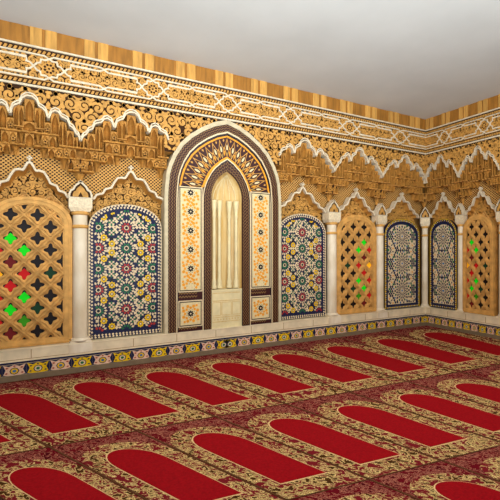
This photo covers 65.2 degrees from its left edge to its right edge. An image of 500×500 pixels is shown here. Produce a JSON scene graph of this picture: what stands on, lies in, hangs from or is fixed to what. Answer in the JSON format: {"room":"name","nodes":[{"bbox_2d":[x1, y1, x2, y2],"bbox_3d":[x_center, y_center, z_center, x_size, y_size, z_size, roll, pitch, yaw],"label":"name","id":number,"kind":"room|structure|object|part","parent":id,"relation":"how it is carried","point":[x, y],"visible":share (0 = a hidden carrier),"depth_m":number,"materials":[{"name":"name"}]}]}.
{"room":"mosque","nodes":[
{"label":"mosque","id":0,"kind":"room"},
{"bbox_2d":[70,155,421,305],"bbox_3d":[-1.528,-0.590,5.872,12.300,4.380,0.150,0,0,-28],"label":"wall","id":1,"kind":"structure","parent":0,"point":[416,220],"depth_m":8.60,"materials":[{"name":"paint"}]},
{"bbox_2d":[0,92,80,208],"bbox_3d":[-2.780,-1.130,4.926,1.189,1.660,0.236,0,0,-28],"label":"arch","id":2,"kind":"object","parent":1,"relation":"attached to","point":[37,148],"visible":0.7,"depth_m":4.99,"materials":[{"name":"beige paint"}]},
{"bbox_3d":[-2.786,-0.896,4.937,0.894,0.437,0.112,0,0,-28],"label":"trim","id":3,"kind":"part","parent":2,"relation":"part of","materials":[{"name":"beige paint"}]},
{"bbox_2d":[0,101,78,169],"bbox_3d":[-2.821,-1.500,5.002,1.170,0.920,0.001,0,0,-28],"label":"hood","id":4,"kind":"object","parent":2,"relation":"attached to","point":[23,104],"depth_m":5.06,"materials":[{"name":"brown wood"}]},
{"bbox_3d":[-2.752,-1.688,4.873,1.189,0.533,0.116,0,0,-28],"label":"arch trim","id":5,"kind":"part","parent":2,"relation":"part of","materials":[{"name":"beige paint"}]},
{"bbox_2d":[70,158,89,182],"bbox_3d":[-2.265,-1.050,5.189,0.290,0.320,0.138,0,0,-28],"label":"pendant","id":6,"kind":"object","parent":2,"relation":"hanging from","point":[79,176],"visible":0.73,"depth_m":5.20,"materials":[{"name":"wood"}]},
{"bbox_2d":[79,109,168,221],"bbox_3d":[-1.739,-1.130,5.483,1.210,1.660,0.236,0,0,-28],"label":"arch","id":7,"kind":"object","parent":1,"relation":"attached to","point":[127,165],"visible":0.8,"depth_m":5.50,"materials":[{"name":"beige paint"}]},
{"bbox_2d":[79,118,166,178],"bbox_3d":[-1.775,-1.500,5.561,1.201,0.920,0.001,0,0,-28],"label":"hood","id":8,"kind":"object","parent":7,"relation":"attached to","point":[81,154],"depth_m":5.49,"materials":[{"name":"brown wood"}]},
{"bbox_3d":[-1.718,-1.688,5.426,1.193,0.533,0.116,0,0,-28],"label":"arch trim","id":9,"kind":"part","parent":7,"relation":"part of","materials":[{"name":"beige paint"}]},
{"bbox_3d":[-1.692,-0.895,5.522,1.000,0.437,0.112,0,0,-28],"label":"trim","id":10,"kind":"part","parent":7,"relation":"part of","materials":[{"name":"beige paint"}]},
{"bbox_2d":[0,19,424,129],"bbox_3d":[0.112,-2.663,6.516,8.200,0.233,0.262,0,0,-28],"label":"trim","id":11,"kind":"structure","parent":1,"relation":"attached to","point":[12,31],"depth_m":5.79,"materials":[{"name":"brown wood"}]},
{"bbox_2d":[0,314,425,376],"bbox_3d":[0.120,1.446,6.507,8.205,0.162,0.285,0,0,-28],"label":"trim","id":12,"kind":"structure","parent":1,"relation":"attached to","point":[73,361],"depth_m":5.77,"materials":[{"name":"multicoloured tile"}]},
{"bbox_2d":[0,306,425,363],"bbox_3d":[0.117,1.288,6.507,8.200,0.153,0.282,0,0,-28],"label":"trim","id":13,"kind":"structure","parent":1,"relation":"attached to","point":[9,355],"depth_m":5.76,"materials":[{"name":"stone"}]},
{"bbox_2d":[0,191,71,348],"bbox_3d":[-2.780,0.234,4.957,0.950,1.942,0.162,0,0,-28],"label":"lattice screen","id":14,"kind":"object","parent":13,"relation":"on","point":[36,232],"visible":1,"depth_m":4.93,"materials":[{"name":"brown wood"}]},
{"bbox_3d":[-2.962,0.449,4.830,0.136,0.145,0.005,0,0,-28],"label":"glass pane","id":15,"kind":"part","parent":14,"relation":"part of","materials":[{"name":"red glass"}]},
{"bbox_3d":[-2.962,1.038,4.830,0.136,0.145,0.005,0,0,-28],"label":"glass pane","id":16,"kind":"part","parent":14,"relation":"part of","materials":[{"name":"red glass"}]},
{"bbox_3d":[-2.962,0.744,4.830,0.136,0.145,0.005,0,0,-28],"label":"glass pane","id":17,"kind":"part","parent":14,"relation":"part of","materials":[{"name":"green glass"}]},
{"bbox_3d":[-2.962,0.153,4.830,0.136,0.145,0.005,0,0,-28],"label":"glass pane","id":18,"kind":"part","parent":14,"relation":"part of","materials":[{"name":"red glass"}]},
{"bbox_3d":[-2.962,-0.141,4.830,0.136,0.145,0.005,0,0,-28],"label":"glass pane","id":19,"kind":"part","parent":14,"relation":"part of","materials":[{"name":"green glass"}]},
{"bbox_3d":[-2.832,0.891,4.900,0.136,0.145,0.005,0,0,-28],"label":"glass pane","id":20,"kind":"part","parent":14,"relation":"part of","materials":[{"name":"green glass"}]},
{"bbox_3d":[-2.832,0.596,4.900,0.136,0.145,0.005,0,0,-28],"label":"glass pane","id":21,"kind":"part","parent":14,"relation":"part of","materials":[{"name":"green glass"}]},
{"bbox_3d":[-2.832,0.301,4.900,0.136,0.145,0.005,0,0,-28],"label":"glass pane","id":22,"kind":"part","parent":14,"relation":"part of","materials":[{"name":"red glass"}]},
{"bbox_3d":[-2.832,0.006,4.900,0.136,0.145,0.005,0,0,-28],"label":"glass pane","id":23,"kind":"part","parent":14,"relation":"part of","materials":[{"name":"green glass"}]},
{"bbox_3d":[-2.703,0.744,4.969,0.136,0.145,0.005,0,0,-28],"label":"glass pane","id":24,"kind":"part","parent":14,"relation":"part of","materials":[{"name":"green glass"}]},
{"bbox_3d":[-2.573,0.301,5.039,0.136,0.145,0.005,0,0,-28],"label":"glass pane","id":25,"kind":"part","parent":14,"relation":"part of","materials":[{"name":"green glass"}]},
{"bbox_2d":[68,180,92,353],"bbox_3d":[-2.256,0.209,5.187,0.296,2.262,0.244,0,0,-28],"label":"marble column","id":26,"kind":"structure","parent":13,"relation":"on","point":[80,197],"depth_m":5.11,"materials":[{"name":"white stone"}]},
{"bbox_3d":[-2.248,-0.806,5.171,0.296,0.233,0.126,0,0,-28],"label":"crest trim","id":27,"kind":"part","parent":26,"relation":"part of","materials":[{"name":"beige paint"}]},
{"bbox_2d":[88,204,161,338],"bbox_3d":[-1.745,0.281,5.503,1.004,1.843,0.076,0,0,-28],"label":"mosaic panel","id":28,"kind":"object","parent":13,"relation":"on","point":[125,240],"visible":1,"depth_m":5.47,"materials":[{"name":"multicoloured tile"}]},
{"bbox_2d":[161,120,280,333],"bbox_3d":[-0.394,-0.409,6.180,1.996,3.253,0.187,0,0,-28],"label":"niche","id":29,"kind":"object","parent":13,"relation":"on","point":[221,192],"visible":1,"depth_m":6.10,"materials":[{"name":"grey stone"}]},
{"bbox_3d":[-0.901,0.948,5.853,0.378,0.395,0.075,0,0,-28],"label":"square mosaic panel","id":30,"kind":"part","parent":29,"relation":"part of","materials":[{"name":"beige tile"}]},
{"bbox_3d":[-0.901,-0.160,5.853,0.378,1.570,0.075,0,0,-28],"label":"mosaic panel","id":31,"kind":"part","parent":29,"relation":"part of","materials":[{"name":"beige tile"}]},
{"bbox_3d":[0.159,-0.160,6.420,0.378,1.570,0.075,0,0,-28],"label":"mosaic panel","id":32,"kind":"part","parent":29,"relation":"part of","materials":[{"name":"beige tile"}]},
{"bbox_3d":[0.159,0.948,6.420,0.378,0.395,0.075,0,0,-28],"label":"square mosaic panel","id":33,"kind":"part","parent":29,"relation":"part of","materials":[{"name":"beige tile"}]},
{"bbox_2d":[281,214,325,319],"bbox_3d":[0.914,0.281,6.925,1.034,1.843,0.076,0,0,-28],"label":"mosaic panel","id":34,"kind":"object","parent":13,"relation":"on","point":[303,236],"visible":0.95,"depth_m":6.92,"materials":[{"name":"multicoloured tile"}]},
{"bbox_2d":[322,200,340,323],"bbox_3d":[1.502,0.209,7.198,0.296,2.262,0.244,0,0,-28],"label":"marble column","id":35,"kind":"structure","parent":13,"relation":"on","point":[331,218],"depth_m":7.12,"materials":[{"name":"white stone"}]},
{"bbox_3d":[1.510,-0.806,7.182,0.296,0.233,0.126,0,0,-28],"label":"crest trim","id":36,"kind":"part","parent":35,"relation":"part of","materials":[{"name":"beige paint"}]},
{"bbox_2d":[336,212,376,314],"bbox_3d":[2.017,0.234,7.524,1.010,1.942,0.162,0,0,-28],"label":"lattice screen","id":37,"kind":"object","parent":13,"relation":"on","point":[356,234],"visible":0.98,"depth_m":7.48,"materials":[{"name":"brown wood"}]},
{"bbox_2d":[372,203,387,317],"bbox_3d":[2.573,0.209,7.771,0.263,2.262,0.215,0,0,-28],"label":"marble column","id":38,"kind":"structure","parent":13,"relation":"on","point":[380,212],"depth_m":7.70,"materials":[{"name":"white stone"}]},
{"bbox_3d":[2.581,-0.806,7.755,0.263,0.233,0.126,0,0,-28],"label":"crest trim","id":39,"kind":"part","parent":38,"relation":"part of","materials":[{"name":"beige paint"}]},
{"bbox_2d":[384,219,418,309],"bbox_3d":[3.143,0.280,8.118,1.030,1.840,0.076,0,0,-28],"label":"mosaic panel","id":40,"kind":"object","parent":13,"relation":"on","point":[401,236],"visible":0.98,"depth_m":8.09,"materials":[{"name":"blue tile"}]},
{"bbox_2d":[419,207,429,306],"bbox_3d":[3.739,0.211,8.358,0.196,2.257,0.166,0,0,17],"label":"marble column","id":41,"kind":"structure","parent":13,"relation":"on","point":[424,218],"depth_m":8.30,"materials":[{"name":"white stone"}]},
{"bbox_2d":[0,322,425,382],"bbox_3d":[0.120,1.563,6.501,8.200,0.073,0.295,0,0,-28],"label":"trim","id":42,"kind":"structure","parent":1,"relation":"attached to","point":[269,344],"depth_m":5.78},
{"bbox_2d":[0,82,425,173],"bbox_3d":[0.121,-1.727,6.500,8.201,0.613,0.237,0,0,-28],"label":"panel","id":43,"kind":"object","parent":1,"relation":"attached to","point":[82,111],"visible":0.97,"depth_m":5.73,"materials":[{"name":"paint"}]},
{"bbox_2d":[0,38,425,154],"bbox_3d":[0.119,-2.286,6.493,8.223,0.518,0.249,0,0,-28],"label":"frieze","id":44,"kind":"object","parent":1,"relation":"attached to","point":[23,64],"visible":1,"depth_m":5.77,"materials":[{"name":"paint"}]},
{"bbox_2d":[275,138,335,221],"bbox_3d":[0.957,-1.130,6.926,1.241,1.660,0.236,0,0,-28],"label":"arch","id":45,"kind":"object","parent":1,"relation":"attached to","point":[304,176],"visible":0.73,"depth_m":6.95,"materials":[{"name":"beige paint"}]},
{"bbox_2d":[275,167,322,193],"bbox_3d":[0.912,-1.500,7.000,1.232,0.920,0.001,0,0,-28],"label":"hood","id":46,"kind":"object","parent":45,"relation":"attached to","point":[275,167],"depth_m":7.09,"materials":[{"name":"brown wood"}]},
{"bbox_3d":[0.909,-0.895,6.914,1.008,0.437,0.112,0,0,-28],"label":"trim","id":47,"kind":"part","parent":45,"relation":"part of","materials":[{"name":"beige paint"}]},
{"bbox_3d":[0.992,-1.688,6.877,1.226,0.533,0.116,0,0,-28],"label":"arch trim","id":48,"kind":"part","parent":45,"relation":"part of","materials":[{"name":"beige paint"}]},
{"bbox_2d":[330,147,382,218],"bbox_3d":[2.030,-1.130,7.500,1.234,1.660,0.236,0,0,-28],"label":"arch","id":49,"kind":"object","parent":1,"relation":"attached to","point":[356,181],"visible":0.71,"depth_m":7.52,"materials":[{"name":"beige paint"}]},
{"bbox_2d":[325,184,336,201],"bbox_3d":[1.492,-1.050,7.200,0.290,0.320,0.138,0,0,-28],"label":"pendant","id":50,"kind":"object","parent":49,"relation":"hanging from","point":[329,196],"visible":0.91,"depth_m":7.21,"materials":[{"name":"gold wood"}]},
{"bbox_3d":[2.024,-0.895,7.510,0.929,0.437,0.112,0,0,-28],"label":"trim","id":51,"kind":"part","parent":49,"relation":"part of","materials":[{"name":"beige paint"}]},
{"bbox_3d":[2.058,-1.688,7.447,1.234,0.533,0.116,0,0,-28],"label":"arch trim","id":52,"kind":"part","parent":49,"relation":"part of","materials":[{"name":"beige paint"}]},
{"bbox_2d":[375,155,427,223],"bbox_3d":[3.185,-1.130,8.118,1.439,1.660,0.236,0,0,-28],"label":"arch","id":53,"kind":"object","parent":1,"relation":"attached to","point":[402,186],"visible":0.77,"depth_m":8.12,"materials":[{"name":"beige paint"}]},
{"bbox_2d":[374,189,383,205],"bbox_3d":[2.564,-1.050,7.774,0.255,0.320,0.138,0,0,-28],"label":"pendant","id":54,"kind":"object","parent":53,"relation":"hanging from","point":[380,190],"visible":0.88,"depth_m":7.79,"materials":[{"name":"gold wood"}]},
{"bbox_3d":[3.131,-0.895,8.102,1.000,0.437,0.112,0,0,-28],"label":"trim","id":55,"kind":"part","parent":53,"relation":"part of","materials":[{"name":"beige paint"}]},
{"bbox_3d":[3.164,-1.688,8.039,1.328,0.533,0.116,0,0,-28],"label":"arch trim","id":56,"kind":"part","parent":53,"relation":"part of","materials":[{"name":"beige paint"}]},
{"bbox_2d":[421,193,427,207],"bbox_3d":[3.731,-1.050,8.361,0.217,0.320,0.138,0,0,17],"label":"pendant","id":57,"kind":"object","parent":53,"relation":"hanging from","point":[424,195],"visible":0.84,"depth_m":8.36,"materials":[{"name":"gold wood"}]},
{"bbox_2d":[0,0,499,118],"bbox_3d":[0.664,-2.890,1.828,12.350,0.220,9.350,0,0,-28],"label":"ceiling","id":58,"kind":"structure","parent":0,"point":[423,59],"depth_m":5.09,"materials":[{"name":"paint"}]},
{"bbox_2d":[423,184,498,313],"bbox_3d":[6.078,-0.590,4.639,0.150,4.380,9.200,0,0,-28],"label":"wall","id":59,"kind":"structure","parent":0,"point":[431,219],"depth_m":8.52,"materials":[{"name":"paint"}]},
{"bbox_2d":[425,94,499,129],"bbox_3d":[4.503,-2.663,7.142,0.266,0.233,2.900,0,0,-28],"label":"trim","id":60,"kind":"structure","parent":59,"relation":"attached to","point":[493,102],"depth_m":7.54,"materials":[{"name":"brown wood"}]},
{"bbox_2d":[425,136,499,172],"bbox_3d":[4.343,-1.732,7.408,0.237,0.603,2.280,0,0,-28],"label":"panel","id":61,"kind":"object","parent":59,"relation":"attached to","point":[456,155],"visible":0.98,"depth_m":7.58,"materials":[{"name":"paint"}]},
{"bbox_2d":[423,155,463,226],"bbox_3d":[3.955,-1.130,8.092,0.236,1.660,0.907,0,0,-28],"label":"arch","id":62,"kind":"object","parent":61,"relation":"attached to","point":[442,188],"visible":0.71,"depth_m":8.07,"materials":[{"name":"beige paint"}]},
{"bbox_3d":[3.928,-1.688,8.014,0.116,0.529,0.794,0,0,-28],"label":"arch trim","id":63,"kind":"part","parent":62,"relation":"part of","materials":[{"name":"beige paint"}]},
{"bbox_3d":[3.991,-0.896,8.050,0.112,0.431,0.598,0,0,-28],"label":"trim","id":64,"kind":"part","parent":62,"relation":"part of","materials":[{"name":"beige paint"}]},
{"bbox_2d":[459,189,464,204],"bbox_3d":[4.154,-1.050,7.697,0.138,0.320,0.168,0,0,-28],"label":"pendant","id":65,"kind":"object","parent":62,"relation":"hanging from","point":[462,198],"visible":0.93,"depth_m":7.68,"materials":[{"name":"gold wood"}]},
{"bbox_2d":[425,107,499,154],"bbox_3d":[4.485,-2.286,7.130,0.249,0.518,2.920,0,0,-28],"label":"frieze","id":66,"kind":"object","parent":59,"relation":"attached to","point":[485,125],"visible":0.99,"depth_m":7.54,"materials":[{"name":"paint"}]},
{"bbox_2d":[426,307,499,326],"bbox_3d":[4.496,1.288,7.139,0.282,0.153,2.900,0,0,-28],"label":"trim","id":67,"kind":"structure","parent":59,"relation":"attached to","point":[441,312],"depth_m":7.54,"materials":[{"name":"stone"}]},
{"bbox_2d":[430,219,457,309],"bbox_3d":[3.999,0.280,8.052,0.076,1.840,0.601,0,0,-28],"label":"mosaic panel","id":68,"kind":"object","parent":67,"relation":"on","point":[443,233],"visible":1,"depth_m":8.02,"materials":[{"name":"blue tile"}]},
{"bbox_2d":[454,203,467,311],"bbox_3d":[4.152,0.211,7.692,0.166,2.257,0.174,0,0,-28],"label":"marble column","id":69,"kind":"structure","parent":67,"relation":"on","point":[460,218],"depth_m":7.65,"materials":[{"name":"white stone"}]},
{"bbox_3d":[4.135,-0.803,7.683,0.126,0.227,0.174,0,0,-28],"label":"crest trim","id":70,"kind":"part","parent":69,"relation":"part of","materials":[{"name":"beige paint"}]},
{"bbox_2d":[463,211,497,315],"bbox_3d":[4.352,0.234,7.407,0.162,1.942,0.580,0,0,-28],"label":"lattice screen","id":71,"kind":"object","parent":67,"relation":"on","point":[480,233],"visible":1,"depth_m":7.34,"materials":[{"name":"brown wood"}]},
{"bbox_2d":[495,199,499,317],"bbox_3d":[4.522,0.211,7.000,0.166,2.257,0.174,0,0,-28],"label":"marble column","id":72,"kind":"structure","parent":67,"relation":"on","point":[497,208],"depth_m":6.99,"materials":[{"name":"white stone"}]},
{"bbox_2d":[426,314,499,335],"bbox_3d":[4.495,1.446,7.138,0.285,0.162,2.900,0,0,-28],"label":"trim","id":73,"kind":"structure","parent":59,"relation":"attached to","point":[478,327],"depth_m":7.52,"materials":[{"name":"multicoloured tile"}]},
{"bbox_2d":[426,322,499,339],"bbox_3d":[4.490,1.563,7.136,0.295,0.073,2.900,0,0,-28],"label":"trim","id":74,"kind":"structure","parent":59,"relation":"attached to","point":[427,323],"depth_m":7.51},
{"bbox_2d":[458,146,499,231],"bbox_3d":[4.349,-1.130,7.355,0.236,1.660,0.794,0,0,-28],"label":"arch","id":75,"kind":"object","parent":59,"relation":"attached to","point":[480,179],"visible":0.78,"depth_m":7.38,"materials":[{"name":"beige paint"}]},
{"bbox_3d":[4.296,-1.688,7.327,0.116,0.529,0.794,0,0,-28],"label":"arch trim","id":76,"kind":"part","parent":75,"relation":"part of","materials":[{"name":"beige paint"}]},
{"bbox_3d":[4.359,-0.896,7.362,0.112,0.431,0.598,0,0,-28],"label":"trim","id":77,"kind":"part","parent":75,"relation":"part of","materials":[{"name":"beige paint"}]},
{"bbox_3d":[0.664,1.675,1.828,12.350,0.150,9.350,0,0,-28],"label":"floor","id":78,"kind":"structure","parent":0,"visible":0},
{"bbox_2d":[0,420,47,454],"bbox_3d":[-2.829,1.594,3.655,2.562,0.010,0.648,0,0,32],"label":"rug","id":79,"kind":"object","parent":78,"relation":"on","point":[12,440],"visible":1,"depth_m":3.25,"materials":[{"name":"red fabric"}]},
{"bbox_2d":[0,380,134,445],"bbox_3d":[-2.183,1.594,3.978,2.554,0.010,0.710,0,0,35],"label":"rug","id":80,"kind":"object","parent":78,"relation":"on","point":[51,418],"visible":1,"depth_m":3.73,"materials":[{"name":"red fabric"}]},
{"bbox_2d":[0,446,146,499],"bbox_3d":[-1.258,1.594,2.615,1.934,0.010,0.541,0,0,32],"label":"rug","id":81,"kind":"object","parent":78,"relation":"on","point":[45,473],"visible":1,"depth_m":2.70,"materials":[{"name":"red carpet"}]},
{"bbox_2d":[27,369,213,429],"bbox_3d":[-1.495,1.594,4.321,2.541,0.010,0.778,0,0,38],"label":"rug","id":82,"kind":"object","parent":78,"relation":"on","point":[137,407],"visible":1,"depth_m":4.15,"materials":[{"name":"red fabric"}]},
{"bbox_2d":[49,430,285,499],"bbox_3d":[-0.674,1.594,2.860,1.912,0.010,0.588,0,0,35],"label":"rug","id":83,"kind":"object","parent":78,"relation":"on","point":[153,469],"visible":1,"depth_m":2.82,"materials":[{"name":"red carpet"}]},
{"bbox_2d":[101,360,282,415],"bbox_3d":[-0.763,1.594,4.685,2.525,0.010,0.853,0,0,41],"label":"rug","id":84,"kind":"object","parent":78,"relation":"on","point":[214,396],"visible":1,"depth_m":4.49,"materials":[{"name":"red fabric"}]},
{"bbox_2d":[137,416,367,498],"bbox_3d":[-0.058,1.594,3.118,1.886,0.010,0.641,0,0,38],"label":"rug","id":85,"kind":"object","parent":78,"relation":"on","point":[280,469],"visible":1,"depth_m":3.01,"materials":[{"name":"red fabric"}]},
{"bbox_2d":[168,352,348,402],"bbox_3d":[-0.041,1.594,5.009,0.955,0.010,2.430,0,0,-40],"label":"rug","id":86,"kind":"object","parent":78,"relation":"on","point":[275,383],"visible":1,"depth_m":4.88,"materials":[{"name":"red fabric"}]},
{"bbox_2d":[231,344,404,390],"bbox_3d":[0.784,1.594,5.416,1.041,0.010,2.385,0,0,-35],"label":"rug","id":87,"kind":"object","parent":78,"relation":"on","point":[323,369],"visible":1,"depth_m":5.28,"materials":[{"name":"red carpet"}]},
{"bbox_2d":[216,403,439,477],"bbox_3d":[0.590,1.594,3.390,1.855,0.010,0.700,0,0,41],"label":"rug","id":88,"kind":"object","parent":78,"relation":"on","point":[367,455],"visible":1,"depth_m":3.28,"materials":[{"name":"red fabric"}]},
{"bbox_2d":[286,478,419,499],"bbox_3d":[0.979,1.594,2.252,1.470,0.010,0.546,0,0,38],"label":"rug","id":89,"kind":"object","parent":78,"relation":"on","point":[366,489],"visible":1,"depth_m":2.56,"materials":[{"name":"red carpet"}]},
{"bbox_2d":[286,337,457,380],"bbox_3d":[1.666,1.594,5.851,1.194,0.010,2.303,0,0,-28],"label":"rug","id":90,"kind":"object","parent":78,"relation":"on","point":[398,366],"visible":1,"depth_m":5.72,"materials":[{"name":"red carpet"}]},
{"bbox_2d":[286,392,499,459],"bbox_3d":[1.232,1.594,3.634,0.783,0.010,1.764,0,0,-40],"label":"rug","id":91,"kind":"object","parent":78,"relation":"on","point":[439,440],"visible":1,"depth_m":3.56,"materials":[{"name":"red fabric"}]},
{"bbox_2d":[338,331,499,370],"bbox_3d":[2.690,1.594,6.361,1.221,0.010,2.372,0,0,-28],"label":"rug","id":92,"kind":"object","parent":78,"relation":"on","point":[447,357],"visible":1,"depth_m":6.17,"materials":[{"name":"red carpet"}]},
{"bbox_2d":[349,381,499,440],"bbox_3d":[1.948,1.594,3.933,0.848,0.010,1.712,0,0,-35],"label":"rug","id":93,"kind":"object","parent":78,"relation":"on","point":[478,418],"visible":1,"depth_m":3.97,"materials":[{"name":"red fabric"}]},
{"bbox_2d":[369,460,499,499],"bbox_3d":[1.559,1.594,2.465,1.436,0.010,0.592,0,0,41],"label":"rug","id":94,"kind":"object","parent":78,"relation":"on","point":[440,479],"visible":1,"depth_m":2.67,"materials":[{"name":"red carpet"}]},
{"bbox_2d":[389,325,499,360],"bbox_3d":[3.699,1.594,6.898,1.241,0.010,2.469,0,0,-24],"label":"rug","id":95,"kind":"object","parent":78,"relation":"on","point":[457,340],"visible":1,"depth_m":6.93,"materials":[{"name":"red carpet"}]},
{"bbox_2d":[408,371,499,408],"bbox_3d":[2.704,1.594,4.250,0.960,0.010,1.629,0,0,-28],"label":"rug","id":96,"kind":"object","parent":78,"relation":"on","point":[460,384],"visible":1,"depth_m":4.55,"materials":[{"name":"red fabric"}]},
{"bbox_2d":[442,445,499,480],"bbox_3d":[2.135,1.594,2.657,0.663,0.010,1.350,0,0,-40],"label":"rug","id":97,"kind":"object","parent":78,"relation":"on","point":[486,462],"visible":1,"depth_m":2.94,"materials":[{"name":"red fabric"}]},
{"bbox_2d":[459,364,499,382],"bbox_3d":[3.558,1.594,4.614,0.977,0.010,1.664,0,0,-28],"label":"rug","id":98,"kind":"object","parent":78,"relation":"on","point":[492,372],"visible":1,"depth_m":5.08,"materials":[{"name":"red fabric"}]},
{"bbox_2d":[462,332,499,341],"bbox_3d":[4.322,1.594,6.782,0.329,0.010,1.768,0,0,-28],"label":"rug","id":99,"kind":"object","parent":78,"relation":"on","point":[462,332],"visible":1,"depth_m":7.03,"materials":[{"name":"red carpet"}]}
]}

